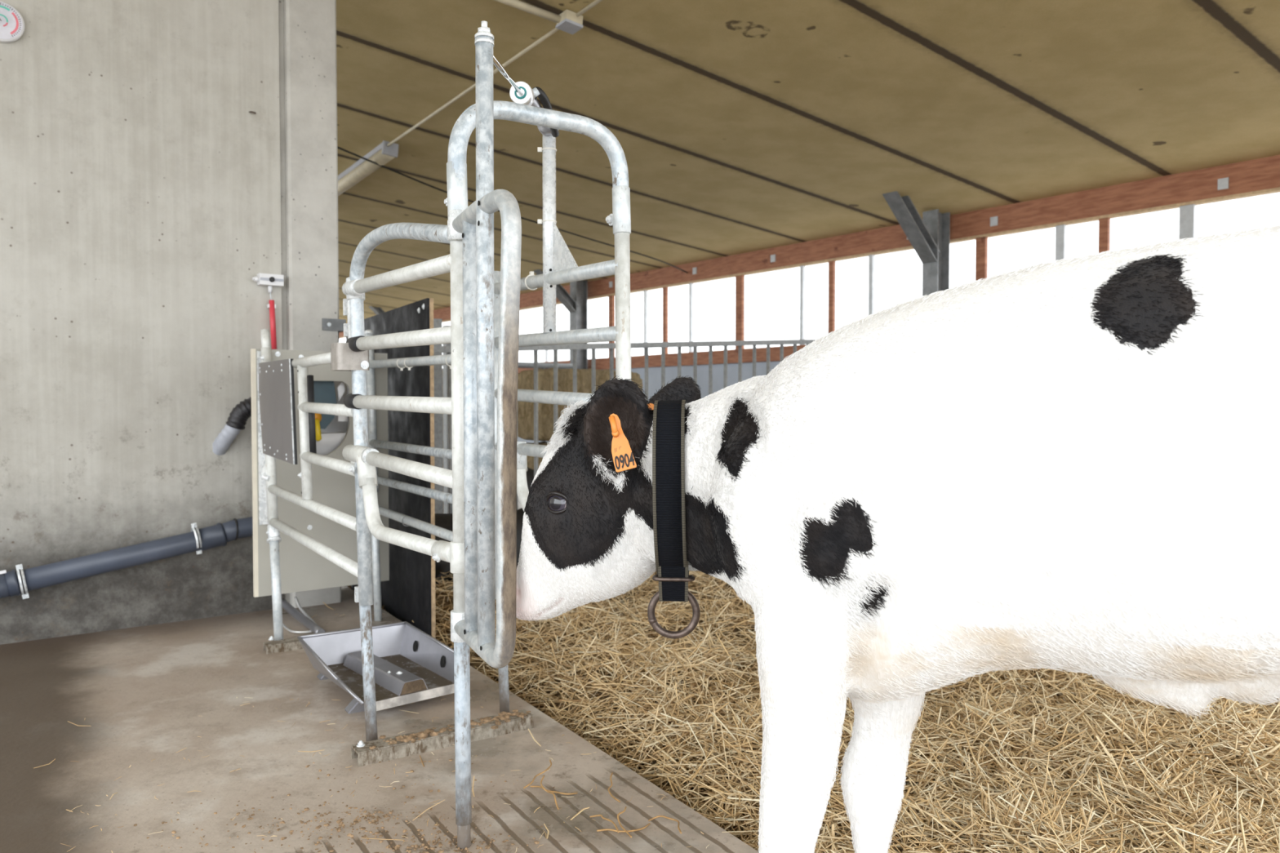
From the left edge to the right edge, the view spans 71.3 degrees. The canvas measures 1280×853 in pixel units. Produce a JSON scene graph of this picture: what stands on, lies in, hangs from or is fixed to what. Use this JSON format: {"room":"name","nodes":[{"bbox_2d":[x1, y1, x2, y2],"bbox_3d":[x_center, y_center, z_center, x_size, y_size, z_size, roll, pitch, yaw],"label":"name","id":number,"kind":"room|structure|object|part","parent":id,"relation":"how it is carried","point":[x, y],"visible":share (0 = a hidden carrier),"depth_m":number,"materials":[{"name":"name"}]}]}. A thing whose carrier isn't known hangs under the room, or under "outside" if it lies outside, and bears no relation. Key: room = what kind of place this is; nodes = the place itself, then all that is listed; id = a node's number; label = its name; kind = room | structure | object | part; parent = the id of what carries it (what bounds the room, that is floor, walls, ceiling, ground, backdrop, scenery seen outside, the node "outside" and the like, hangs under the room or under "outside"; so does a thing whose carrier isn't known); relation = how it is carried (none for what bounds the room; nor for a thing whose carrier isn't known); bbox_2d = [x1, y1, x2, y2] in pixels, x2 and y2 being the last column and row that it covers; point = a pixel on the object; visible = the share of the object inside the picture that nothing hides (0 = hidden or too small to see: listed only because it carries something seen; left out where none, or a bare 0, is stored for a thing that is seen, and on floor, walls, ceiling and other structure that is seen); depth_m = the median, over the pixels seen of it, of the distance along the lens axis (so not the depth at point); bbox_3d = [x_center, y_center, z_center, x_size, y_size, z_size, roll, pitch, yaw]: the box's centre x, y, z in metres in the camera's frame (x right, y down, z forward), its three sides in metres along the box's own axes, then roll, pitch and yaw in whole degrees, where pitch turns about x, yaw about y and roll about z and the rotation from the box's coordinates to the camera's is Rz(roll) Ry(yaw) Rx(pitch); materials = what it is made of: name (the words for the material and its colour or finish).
{"room":"farm building","nodes":[
{"label":"farm building","id":0,"kind":"room"},
{"bbox_2d":[0,0,284,644],"bbox_3d":[-5.441,-1.197,1.745,9.000,4.300,0.250,-1,2,-36],"label":"wall","id":1,"kind":"structure","parent":0,"point":[140,188],"depth_m":3.94,"materials":[{"name":"concrete"}]},
{"bbox_2d":[0,0,25,43],"bbox_3d":[-2.600,-1.648,3.629,0.163,0.163,0.034,-1,2,-36],"label":"thermometer","id":2,"kind":"object","parent":1,"relation":"attached to","point":[12,25],"visible":1,"depth_m":3.64,"materials":[{"name":"white plastic"}]},
{"bbox_2d":[0,516,253,599],"bbox_3d":[-2.159,0.562,3.937,1.310,0.285,0.141,-1,2,-35],"label":"drain pipe","id":3,"kind":"object","parent":1,"relation":"attached to","point":[13,583],"visible":0.96,"depth_m":3.83,"materials":[{"name":"grey plastic"}]},
{"bbox_2d":[4,569,20,596],"bbox_3d":[-2.557,0.639,3.638,0.053,0.111,0.109,-1,2,-36],"label":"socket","id":4,"kind":"object","parent":3,"relation":"attached to","point":[12,579],"depth_m":3.60,"materials":[{"name":"plastic"}]},
{"bbox_2d":[198,522,226,551],"bbox_3d":[-1.955,0.503,4.073,0.121,0.122,0.109,-1,2,-36],"label":"socket","id":5,"kind":"object","parent":3,"relation":"attached to","point":[215,535],"depth_m":4.04,"materials":[{"name":"plastic"}]},
{"bbox_2d":[212,396,251,455],"bbox_3d":[-1.829,-0.011,4.155,0.335,0.294,0.144,0,2,-10],"label":"pipe","id":6,"kind":"object","parent":1,"relation":"in","point":[237,418],"visible":0.77,"depth_m":4.10,"materials":[{"name":"grey plastic"}]},
{"bbox_2d":[252,273,284,287],"bbox_3d":[-1.768,-0.698,4.242,0.134,0.052,0.064,-1,2,-36],"label":"box","id":7,"kind":"object","parent":1,"relation":"attached to","point":[262,279],"visible":1,"depth_m":4.23,"materials":[{"name":"white plastic"}]},
{"bbox_2d":[266,285,276,349],"bbox_3d":[-1.758,-0.519,4.265,0.038,0.300,0.038,-1,2,-36],"label":"tube","id":8,"kind":"object","parent":7,"relation":"hanging from","point":[270,305],"visible":0.97,"depth_m":4.25,"materials":[{"name":"red plastic"}]},
{"bbox_3d":[-1.743,-0.697,4.230,0.024,0.024,0.014,-1,2,-36],"label":"knob","id":9,"kind":"part","parent":7,"relation":"part of","materials":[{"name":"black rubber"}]},
{"bbox_2d":[278,0,289,603],"bbox_3d":[-1.800,-1.269,4.411,0.028,4.300,0.230,-1,2,-36],"label":"trim","id":10,"kind":"structure","parent":1,"relation":"attached to","point":[280,2],"depth_m":4.32,"materials":[{"name":"metal"}]},
{"bbox_2d":[283,0,341,608],"bbox_3d":[-1.680,-1.270,4.472,0.238,4.300,0.312,-1,2,-36],"label":"wall column","id":11,"kind":"structure","parent":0,"point":[309,26],"depth_m":4.34,"materials":[{"name":"concrete"}]},
{"bbox_2d":[322,318,346,332],"bbox_3d":[-1.506,-0.504,4.446,0.081,0.058,0.155,0,2,12],"label":"wall bracket","id":12,"kind":"object","parent":11,"relation":"attached to","point":[328,324],"visible":0.94,"depth_m":4.41,"materials":[{"name":"grey metal"}]},
{"bbox_2d":[0,586,759,852],"bbox_3d":[-2.322,1.067,0.869,13.355,0.180,10.412,0,2,0],"label":"floor","id":13,"kind":"structure","parent":0,"point":[145,694],"depth_m":2.47,"materials":[{"name":"concrete"}]},
{"bbox_2d":[281,596,324,634],"bbox_3d":[-1.530,0.838,3.970,0.124,0.098,0.538,-1,2,-39],"label":"hose","id":14,"kind":"object","parent":13,"relation":"on","point":[307,621],"visible":0.98,"depth_m":3.98,"materials":[{"name":"silver metal"}]},
{"bbox_2d":[133,709,542,852],"bbox_3d":[-0.740,0.915,2.270,0.954,0.055,0.917,0,2,-9],"label":"crumbs","id":15,"kind":"object","parent":13,"relation":"on","point":[423,735],"visible":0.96,"depth_m":2.13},
{"bbox_2d":[33,602,708,852],"bbox_3d":[-1.149,0.925,2.722,1.430,0.041,3.168,-1,2,-37],"label":"straw","id":16,"kind":"object","parent":13,"relation":"on","point":[422,762],"visible":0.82,"depth_m":2.29,"materials":[{"name":"beige plant"}]},
{"bbox_2d":[297,621,454,714],"bbox_3d":[-0.909,0.832,3.094,0.398,0.170,0.575,-1,2,-37],"label":"tray","id":17,"kind":"object","parent":13,"relation":"on","point":[411,665],"visible":0.94,"depth_m":3.13,"materials":[{"name":"silver metal"}]},
{"bbox_2d":[258,20,631,848],"bbox_3d":[-0.781,0.028,2.925,0.558,1.830,2.681,-1,2,-32],"label":"stall","id":18,"kind":"object","parent":13,"relation":"on","point":[486,476],"visible":0.98,"depth_m":2.19,"materials":[{"name":"metal"}]},
{"bbox_3d":[-1.606,-0.366,3.830,0.035,0.105,0.058,-1,2,-33],"label":"post","id":19,"kind":"part","parent":18,"relation":"part of","materials":[{"name":"metal"}]},
{"bbox_3d":[-1.570,0.073,3.787,0.041,0.822,0.157,-1,2,-33],"label":"post","id":20,"kind":"part","parent":18,"relation":"part of","materials":[{"name":"metal"}]},
{"bbox_3d":[-1.474,-0.067,3.595,0.004,0.400,0.689,-1,2,-33],"label":"steel plate","id":21,"kind":"part","parent":18,"relation":"part of","materials":[{"name":"grey metal"}]},
{"bbox_3d":[-1.514,0.680,3.717,0.036,0.470,0.121,-1,2,-33],"label":"post","id":22,"kind":"part","parent":18,"relation":"part of","materials":[{"name":"metal"}]},
{"bbox_3d":[-1.128,-0.230,3.101,0.037,0.037,0.581,-1,2,-33],"label":"rail","id":23,"kind":"part","parent":18,"relation":"part of","materials":[{"name":"metal"}]},
{"bbox_3d":[-1.200,0.280,3.225,0.037,0.044,1.351,-1,2,-33],"label":"rail","id":24,"kind":"part","parent":18,"relation":"part of","materials":[{"name":"metal"}]},
{"bbox_3d":[-1.188,0.418,3.210,0.037,0.043,1.343,-1,2,-33],"label":"rail","id":25,"kind":"part","parent":18,"relation":"part of","materials":[{"name":"metal"}]},
{"bbox_2d":[250,348,389,597],"bbox_3d":[-1.433,0.198,4.044,0.606,1.077,0.032,-1,2,-37],"label":"board","id":26,"kind":"object","parent":18,"relation":"attached to","point":[302,569],"visible":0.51,"depth_m":4.01,"materials":[{"name":"beige plastic"}]},
{"bbox_2d":[313,381,347,455],"bbox_3d":[-1.485,-0.043,4.113,0.353,0.450,0.222,-1,2,-38],"label":"pet feeder","id":27,"kind":"object","parent":26,"relation":"attached to","point":[331,429],"visible":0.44,"depth_m":4.11,"materials":[{"name":"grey plastic"}]},
{"bbox_2d":[315,431,346,455],"bbox_3d":[-1.476,0.094,4.137,0.239,0.133,0.150,-1,2,-38],"label":"bowl","id":28,"kind":"object","parent":27,"relation":"on","point":[326,442],"depth_m":4.10,"materials":[{"name":"white plastic"}]},
{"bbox_3d":[-1.551,-0.046,4.199,0.353,0.450,0.005,-1,2,-38],"label":"plate","id":29,"kind":"part","parent":27,"relation":"part of","materials":[{"name":"blue plastic"}]},
{"bbox_3d":[-1.044,-0.059,2.977,0.037,0.047,0.709,-1,2,-33],"label":"rail","id":30,"kind":"part","parent":18,"relation":"part of","materials":[{"name":"metal"}]},
{"bbox_3d":[-1.032,0.120,2.963,0.037,0.048,0.700,-1,2,-33],"label":"rail","id":31,"kind":"part","parent":18,"relation":"part of","materials":[{"name":"metal"}]},
{"bbox_3d":[-0.800,0.689,2.624,0.033,0.490,0.106,-1,2,-33],"label":"leg","id":32,"kind":"part","parent":18,"relation":"part of","materials":[{"name":"metal"}]},
{"bbox_3d":[-1.248,-0.066,4.148,0.041,0.744,0.102,-1,2,-32],"label":"post","id":33,"kind":"part","parent":18,"relation":"part of","materials":[{"name":"metal"}]},
{"bbox_3d":[-1.220,0.582,4.120,0.035,0.630,0.098,-1,2,-32],"label":"leg","id":34,"kind":"part","parent":18,"relation":"part of","materials":[{"name":"metal"}]},
{"bbox_3d":[-0.635,-0.005,2.354,0.472,1.080,0.697,0,2,0],"label":"bent post","id":35,"kind":"part","parent":18,"relation":"part of","materials":[{"name":"metal"}]},
{"bbox_3d":[-0.635,-0.060,2.340,0.039,0.051,0.817,-1,2,-34],"label":"rail","id":36,"kind":"part","parent":18,"relation":"part of","materials":[{"name":"metal"}]},
{"bbox_3d":[-0.636,-0.391,2.333,0.039,0.063,0.826,-1,2,-34],"label":"rail","id":37,"kind":"part","parent":18,"relation":"part of","materials":[{"name":"metal"}]},
{"bbox_3d":[-0.633,-0.226,2.333,0.039,0.058,0.811,-1,2,-34],"label":"rail","id":38,"kind":"part","parent":18,"relation":"part of","materials":[{"name":"metal"}]},
{"bbox_3d":[-0.586,0.105,2.262,0.040,0.063,0.634,-1,2,-35],"label":"rail","id":39,"kind":"part","parent":18,"relation":"part of","materials":[{"name":"metal"}]},
{"bbox_3d":[-0.857,-0.258,3.517,0.037,0.065,1.510,-1,2,-32],"label":"rail","id":40,"kind":"part","parent":18,"relation":"part of","materials":[{"name":"metal"}]},
{"bbox_3d":[-0.851,0.094,3.517,0.035,0.037,1.498,-1,2,-32],"label":"rail","id":41,"kind":"part","parent":18,"relation":"part of","materials":[{"name":"metal"}]},
{"bbox_3d":[-0.841,0.258,3.505,0.035,0.036,1.473,-1,2,-32],"label":"rail","id":42,"kind":"part","parent":18,"relation":"part of","materials":[{"name":"metal"}]},
{"bbox_3d":[-0.832,0.397,3.496,0.036,0.038,1.457,-1,2,-32],"label":"rail","id":43,"kind":"part","parent":18,"relation":"part of","materials":[{"name":"metal"}]},
{"bbox_3d":[-0.404,0.006,2.000,0.034,0.884,0.044,-1,2,-34],"label":"post","id":44,"kind":"part","parent":18,"relation":"part of","materials":[{"name":"metal"}]},
{"bbox_3d":[-0.400,0.665,2.010,0.035,0.459,0.041,-1,2,-34],"label":"post","id":45,"kind":"part","parent":18,"relation":"part of","materials":[{"name":"metal"}]},
{"bbox_3d":[-0.397,0.917,2.013,0.031,0.102,0.032,0,2,0],"label":"leg","id":46,"kind":"part","parent":18,"relation":"part of","materials":[{"name":"metal"}]},
{"bbox_2d":[474,31,493,47],"bbox_3d":[-0.314,-0.780,1.800,0.039,0.022,0.039,0,2,0],"label":"washer","id":47,"kind":"object","parent":18,"relation":"in","point":[482,38],"depth_m":1.78,"materials":[{"name":"metal"}]},
{"bbox_3d":[-0.321,0.005,1.841,0.050,0.945,0.357,-1,2,-27],"label":"gate frame","id":48,"kind":"part","parent":18,"relation":"part of","materials":[{"name":"silver metal"}]},
{"bbox_3d":[-0.459,0.028,2.889,0.041,1.058,0.079,-1,2,-32],"label":"post","id":49,"kind":"part","parent":18,"relation":"part of","materials":[{"name":"metal"}]},
{"bbox_3d":[-0.444,0.727,2.883,0.032,0.413,0.060,-1,2,-32],"label":"leg","id":50,"kind":"part","parent":18,"relation":"part of","materials":[{"name":"metal"}]},
{"bbox_3d":[-0.297,-0.779,1.970,0.012,0.048,0.360,0,2,4],"label":"piston rod","id":51,"kind":"part","parent":18,"relation":"part of","materials":[{"name":"silver metal"}]},
{"bbox_3d":[-0.250,0.075,2.556,0.037,0.042,0.804,-1,2,-32],"label":"rail","id":52,"kind":"part","parent":18,"relation":"part of","materials":[{"name":"metal"}]},
{"bbox_3d":[-0.255,-0.083,2.560,0.038,0.069,0.818,-1,2,-32],"label":"rail","id":53,"kind":"part","parent":18,"relation":"part of","materials":[{"name":"metal"}]},
{"bbox_3d":[-0.259,-0.557,2.555,0.038,0.576,0.038,0,2,0],"label":"cylinder post","id":54,"kind":"part","parent":18,"relation":"part of","materials":[{"name":"metal"}]},
{"bbox_3d":[-0.257,-0.252,2.559,0.038,0.060,0.823,-1,2,-32],"label":"rail","id":55,"kind":"part","parent":18,"relation":"part of","materials":[{"name":"metal"}]},
{"bbox_3d":[-0.257,-0.422,2.555,0.038,0.067,0.819,-1,2,-32],"label":"rail","id":56,"kind":"part","parent":18,"relation":"part of","materials":[{"name":"metal"}]},
{"bbox_3d":[-0.206,-0.503,2.467,0.006,0.151,0.150,-1,2,-32],"label":"gusset plate","id":57,"kind":"part","parent":18,"relation":"part of","materials":[{"name":"metal"}]},
{"bbox_3d":[-0.041,-0.073,2.218,0.037,0.815,0.052,-1,2,-32],"label":"post","id":58,"kind":"part","parent":18,"relation":"part of","materials":[{"name":"metal"}]},
{"bbox_2d":[523,760,681,837],"bbox_3d":[-0.094,0.922,2.218,0.208,0.035,0.513,-1,2,-39],"label":"straw","id":59,"kind":"object","parent":13,"relation":"on","point":[617,830],"visible":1,"depth_m":2.14,"materials":[{"name":"beige plant"}]},
{"bbox_2d":[515,223,1279,852],"bbox_3d":[0.570,0.351,1.358,1.850,1.282,0.531,1,2,25],"label":"cow","id":60,"kind":"object","parent":13,"relation":"on","point":[1073,464],"visible":0.96,"depth_m":1.18},
{"bbox_2d":[608,413,636,472],"bbox_3d":[-0.023,0.027,1.498,0.060,0.098,0.041,0,2,0],"label":"ear tag","id":61,"kind":"object","parent":60,"relation":"hanging from","point":[623,457],"visible":1,"depth_m":1.49,"materials":[{"name":"orange plastic"}]},
{"bbox_2d":[647,403,653,410],"bbox_3d":[0.030,-0.032,1.657,0.043,0.022,0.006,0,2,-7],"label":"ear tag","id":62,"kind":"object","parent":60,"relation":"attached to","point":[651,406],"visible":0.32,"depth_m":1.66,"materials":[{"name":"orange plastic"}]},
{"bbox_2d":[647,400,700,639],"bbox_3d":[0.057,0.157,1.562,0.089,0.406,0.262,0,2,0],"label":"neck collar","id":63,"kind":"object","parent":60,"relation":"attached to","point":[673,576],"visible":0.91,"depth_m":1.46,"materials":[{"name":"fabric"}]},
{"bbox_2d":[517,360,779,443],"bbox_3d":[-0.941,0.087,12.618,0.120,1.750,23.500,-1,2,-39],"label":"wall","id":64,"kind":"structure","parent":0,"point":[671,372],"depth_m":10.38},
{"bbox_2d":[545,350,548,361],"bbox_3d":[-1.360,-1.349,12.994,0.040,0.860,0.030,-1,2,-39],"label":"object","id":65,"kind":"structure","parent":64,"relation":"in","point":[546,351],"depth_m":12.99,"materials":[{"name":"white metal"}]},
{"bbox_2d":[608,295,614,357],"bbox_3d":[-0.373,-1.316,11.754,0.040,0.860,0.090,-1,2,-39],"label":"post","id":66,"kind":"object","parent":64,"relation":"in","point":[611,298],"depth_m":11.73,"materials":[{"name":"brown wood"}]},
{"bbox_2d":[643,289,648,355],"bbox_3d":[0.072,-1.301,11.196,0.040,0.860,0.035,-1,2,-39],"label":"post","id":67,"kind":"object","parent":64,"relation":"in","point":[645,292],"depth_m":11.18,"materials":[{"name":"white metal"}]},
{"bbox_2d":[518,344,805,373],"bbox_3d":[-0.992,-0.853,12.553,0.090,0.152,23.500,-1,2,-39],"label":"trim","id":68,"kind":"structure","parent":64,"relation":"attached to","point":[671,359],"depth_m":10.35,"materials":[{"name":"brown wood"}]},
{"bbox_2d":[662,287,668,353],"bbox_3d":[0.309,-1.293,10.898,0.040,0.860,0.060,-1,2,-39],"label":"post","id":69,"kind":"object","parent":64,"relation":"in","point":[665,290],"depth_m":10.88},
{"bbox_2d":[688,283,693,352],"bbox_3d":[0.601,-1.283,10.531,0.040,0.860,0.035,-1,2,-39],"label":"post","id":70,"kind":"object","parent":64,"relation":"in","point":[691,285],"depth_m":10.52,"materials":[{"name":"white metal"}]},
{"bbox_2d":[735,275,744,349],"bbox_3d":[1.108,-1.266,9.895,0.040,0.860,0.105,-1,2,-39],"label":"post","id":71,"kind":"object","parent":64,"relation":"in","point":[740,280],"depth_m":9.87,"materials":[{"name":"brown wood"}]},
{"bbox_2d":[799,265,805,345],"bbox_3d":[1.672,-1.247,9.187,0.040,0.860,0.040,-1,2,-39],"label":"post","id":72,"kind":"object","parent":64,"relation":"in","point":[802,268],"depth_m":9.17,"materials":[{"name":"white metal"}]},
{"bbox_2d":[827,260,835,333],"bbox_3d":[1.910,-1.239,8.888,0.040,0.860,0.060,-1,2,-39],"label":"post","id":73,"kind":"object","parent":64,"relation":"in","point":[832,264],"depth_m":8.87,"materials":[{"name":"brown wood"}]},
{"bbox_2d":[867,254,875,315],"bbox_3d":[2.208,-1.229,8.513,0.040,0.860,0.045,-1,2,-39],"label":"post","id":74,"kind":"object","parent":64,"relation":"in","point":[871,257],"depth_m":8.49,"materials":[{"name":"white metal"}]},
{"bbox_2d":[975,236,987,279],"bbox_3d":[2.916,-1.205,7.625,0.040,0.860,0.090,-1,2,-39],"label":"post","id":75,"kind":"object","parent":64,"relation":"in","point":[981,243],"depth_m":7.60,"materials":[{"name":"brown wood"}]},
{"bbox_2d":[1054,224,1066,260],"bbox_3d":[3.341,-1.191,7.091,0.040,0.860,0.070,-1,2,-39],"label":"post","id":76,"kind":"object","parent":64,"relation":"in","point":[1060,230],"depth_m":7.07,"materials":[{"name":"silver metal"}]},
{"bbox_2d":[1097,217,1110,253],"bbox_3d":[3.549,-1.184,6.829,0.040,0.860,0.070,-1,2,-39],"label":"post","id":77,"kind":"object","parent":64,"relation":"in","point":[1104,242],"depth_m":6.80,"materials":[{"name":"brown wood"}]},
{"bbox_2d":[1178,204,1195,239],"bbox_3d":[3.908,-1.171,6.379,0.040,0.860,0.095,-1,2,-39],"label":"post","id":78,"kind":"object","parent":64,"relation":"in","point":[1187,215],"depth_m":6.35,"materials":[{"name":"silver metal"}]},
{"bbox_2d":[336,0,1279,323],"bbox_3d":[-5.396,-2.463,9.583,11.142,1.203,25.433,-1,2,-39],"label":"ceiling","id":79,"kind":"structure","parent":0,"point":[740,126],"depth_m":5.67,"materials":[{"name":"beige wood"}]},
{"bbox_2d":[337,140,398,195],"bbox_3d":[-2.694,-2.189,8.072,0.129,0.148,2.614,-1,2,-35],"label":"tube light","id":80,"kind":"object","parent":79,"relation":"attached to","point":[381,154],"visible":0.63,"depth_m":7.38,"materials":[{"name":"grey plastic"}]},
{"bbox_2d":[386,26,559,146],"bbox_3d":[-1.211,-2.179,5.912,0.020,0.035,2.799,-1,2,-35],"label":"cable conduit","id":81,"kind":"object","parent":79,"relation":"attached to","point":[553,31],"visible":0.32,"depth_m":5.75,"materials":[{"name":"white plastic"}]},
{"bbox_2d":[495,0,560,22],"bbox_3d":[-0.659,-2.182,4.585,0.554,0.093,0.040,-1,2,-32],"label":"cable conduit","id":82,"kind":"object","parent":79,"relation":"attached to","point":[518,4],"visible":1,"depth_m":4.64,"materials":[{"name":"white plastic"}]},
{"bbox_2d":[555,8,582,34],"bbox_3d":[-0.374,-2.147,4.736,0.109,0.074,0.106,-1,2,-35],"label":"junction box","id":83,"kind":"object","parent":79,"relation":"attached to","point":[570,23],"visible":1,"depth_m":4.71,"materials":[{"name":"white plastic"}]},
{"bbox_3d":[-0.375,-2.123,4.736,0.107,0.025,0.106,-1,2,-35],"label":"lid","id":84,"kind":"part","parent":83,"relation":"part of","materials":[{"name":"grey plastic"}]},
{"bbox_2d":[575,0,602,17],"bbox_3d":[0.365,-2.134,3.693,0.020,0.033,2.392,-1,2,-35],"label":"cable conduit","id":85,"kind":"object","parent":79,"relation":"attached to","point":[591,5],"visible":1,"depth_m":4.57,"materials":[{"name":"white plastic"}]},
{"bbox_2d":[338,154,1279,337],"bbox_3d":[-0.992,-1.879,12.525,0.090,0.235,23.500,-1,2,-39],"label":"roof beam","id":86,"kind":"structure","parent":79,"relation":"attached to","point":[1263,173],"depth_m":7.40,"materials":[{"name":"brown wood"}]},
{"bbox_2d":[337,146,687,273],"bbox_3d":[-0.831,-1.976,8.728,0.208,0.503,5.402,1,2,38],"label":"cable","id":87,"kind":"object","parent":86,"relation":"hanging from","point":[338,147],"visible":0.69,"depth_m":7.97,"materials":[{"name":"grey metal"}]},
{"bbox_2d":[692,266,697,274],"bbox_3d":[0.638,-1.814,10.401,0.008,0.075,0.065,-1,2,-39],"label":"plate","id":88,"kind":"object","parent":86,"relation":"attached to","point":[694,269],"visible":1,"depth_m":10.39,"materials":[{"name":"silver metal"}]},
{"bbox_2d":[770,254,775,262],"bbox_3d":[1.407,-1.778,9.435,0.008,0.075,0.065,-1,2,-39],"label":"plate","id":89,"kind":"object","parent":86,"relation":"attached to","point":[772,256],"visible":1,"depth_m":9.43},
{"bbox_2d":[338,186,1279,338],"bbox_3d":[-0.992,-1.753,12.528,0.080,0.022,23.500,-1,2,-39],"label":"trim","id":90,"kind":"structure","parent":86,"relation":"attached to","point":[1274,190],"depth_m":7.44,"materials":[{"name":"beige wood"}]},
{"bbox_2d":[990,216,997,226],"bbox_3d":[2.966,-1.719,7.477,0.008,0.075,0.065,-1,2,-39],"label":"plate","id":91,"kind":"object","parent":86,"relation":"attached to","point":[993,220],"visible":1,"depth_m":7.47,"materials":[{"name":"silver metal"}]},
{"bbox_2d":[1217,177,1228,190],"bbox_3d":[4.021,-1.674,6.153,0.008,0.075,0.065,-1,2,-39],"label":"plate","id":92,"kind":"object","parent":86,"relation":"attached to","point":[1223,184],"visible":1,"depth_m":6.15,"materials":[{"name":"silver metal"}]},
{"bbox_2d":[347,570,1279,852],"bbox_3d":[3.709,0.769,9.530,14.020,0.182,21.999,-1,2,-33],"label":"straw","id":93,"kind":"object","parent":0,"point":[735,629],"visible":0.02,"depth_m":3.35,"materials":[{"name":"beige plant"}]},
{"bbox_2d":[346,297,435,639],"bbox_3d":[-1.305,0.177,4.538,0.035,1.502,1.620,-1,2,-30],"label":"panel","id":94,"kind":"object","parent":93,"relation":"on","point":[408,595],"depth_m":4.07,"materials":[{"name":"black rubber"}]},
{"bbox_2d":[433,318,443,513],"bbox_3d":[-1.346,0.142,5.906,0.060,1.700,0.062,-1,2,-39],"label":"fence post","id":95,"kind":"object","parent":93,"relation":"on","point":[438,461],"visible":0.36,"depth_m":5.88,"materials":[{"name":"metal"}]},
{"bbox_2d":[442,324,450,513],"bbox_3d":[-1.371,0.128,6.406,0.060,1.700,0.062,-1,2,-39],"label":"fence post","id":96,"kind":"object","parent":93,"relation":"on","point":[444,366],"visible":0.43,"depth_m":6.38,"materials":[{"name":"metal"}]},
{"bbox_2d":[435,507,524,588],"bbox_3d":[-0.759,0.668,5.051,1.253,0.504,0.556,0,2,-12],"label":"resting calf","id":97,"kind":"object","parent":93,"relation":"on","point":[444,521],"visible":0.07,"depth_m":4.86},
{"bbox_2d":[518,466,533,509],"bbox_3d":[-0.739,0.468,6.886,1.323,0.728,0.678,0,2,0],"label":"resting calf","id":98,"kind":"object","parent":93,"relation":"on","point":[530,473],"visible":0.02,"depth_m":6.83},
{"bbox_2d":[526,441,551,469],"bbox_3d":[-0.555,0.462,8.133,1.116,0.666,0.526,-1,2,-36],"label":"bale","id":99,"kind":"object","parent":93,"relation":"on","point":[530,460],"visible":0.02,"depth_m":7.75},
{"bbox_2d":[517,367,643,441],"bbox_3d":[-0.555,-0.197,8.114,1.093,0.654,0.526,-1,2,-36],"label":"bale","id":100,"kind":"object","parent":99,"relation":"on","point":[545,376],"visible":0.32,"depth_m":7.77},
{"bbox_2d":[518,361,573,441],"bbox_3d":[-1.750,0.051,9.950,2.378,1.563,0.070,-1,2,-36],"label":"gate","id":101,"kind":"object","parent":93,"relation":"on","point":[521,365],"visible":0.09,"depth_m":10.37,"materials":[{"name":"metal"}]},
{"bbox_3d":[-1.746,-0.697,9.933,2.350,0.067,0.070,-1,2,-36],"label":"rail","id":102,"kind":"part","parent":101,"relation":"part of","materials":[{"name":"metal"}]},
{"bbox_2d":[351,339,815,591],"bbox_3d":[0.329,0.089,6.214,6.114,1.689,0.035,-1,2,-36],"label":"fence","id":103,"kind":"object","parent":93,"relation":"on","point":[695,344],"visible":0.17,"depth_m":5.92,"materials":[{"name":"metal"}]},
{"bbox_3d":[0.329,-0.571,6.196,6.089,0.369,0.035,-1,2,-36],"label":"rail","id":104,"kind":"part","parent":103,"relation":"part of","materials":[{"name":"metal"}]},
{"bbox_3d":[-1.844,0.444,8.412,1.167,0.685,1.084,0,2,0],"label":"bale","id":105,"kind":"object","parent":93,"relation":"on","visible":0},
{"bbox_2d":[442,387,443,436],"bbox_3d":[-1.847,-0.225,8.397,1.001,0.645,0.627,-1,2,-36],"label":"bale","id":106,"kind":"object","parent":105,"relation":"on","point":[442,388],"visible":0.02,"depth_m":8.08},
{"bbox_3d":[0.000,1.235,8.036,60.000,0.300,60.000,0,2,0],"label":"ground","id":107,"kind":"structure","parent":0,"visible":0},
{"bbox_2d":[368,306,384,315],"bbox_3d":[-4.540,-0.718,16.188,0.803,3.067,0.150,-1,2,-39],"label":"steel column","id":108,"kind":"structure","parent":107,"relation":"on","point":[379,310],"depth_m":15.99,"materials":[{"name":"grey metal"}]},
{"bbox_2d":[533,269,587,368],"bbox_3d":[-1.065,-0.601,11.823,0.803,3.067,0.150,-1,2,-39],"label":"steel column","id":109,"kind":"structure","parent":107,"relation":"on","point":[575,302],"depth_m":11.98,"materials":[{"name":"grey metal"}]},
{"bbox_2d":[882,191,950,296],"bbox_3d":[2.323,-0.487,7.569,0.803,3.067,0.150,-1,2,-39],"label":"steel column","id":110,"kind":"structure","parent":107,"relation":"on","point":[929,236],"depth_m":7.63,"materials":[{"name":"grey metal"}]}
]}

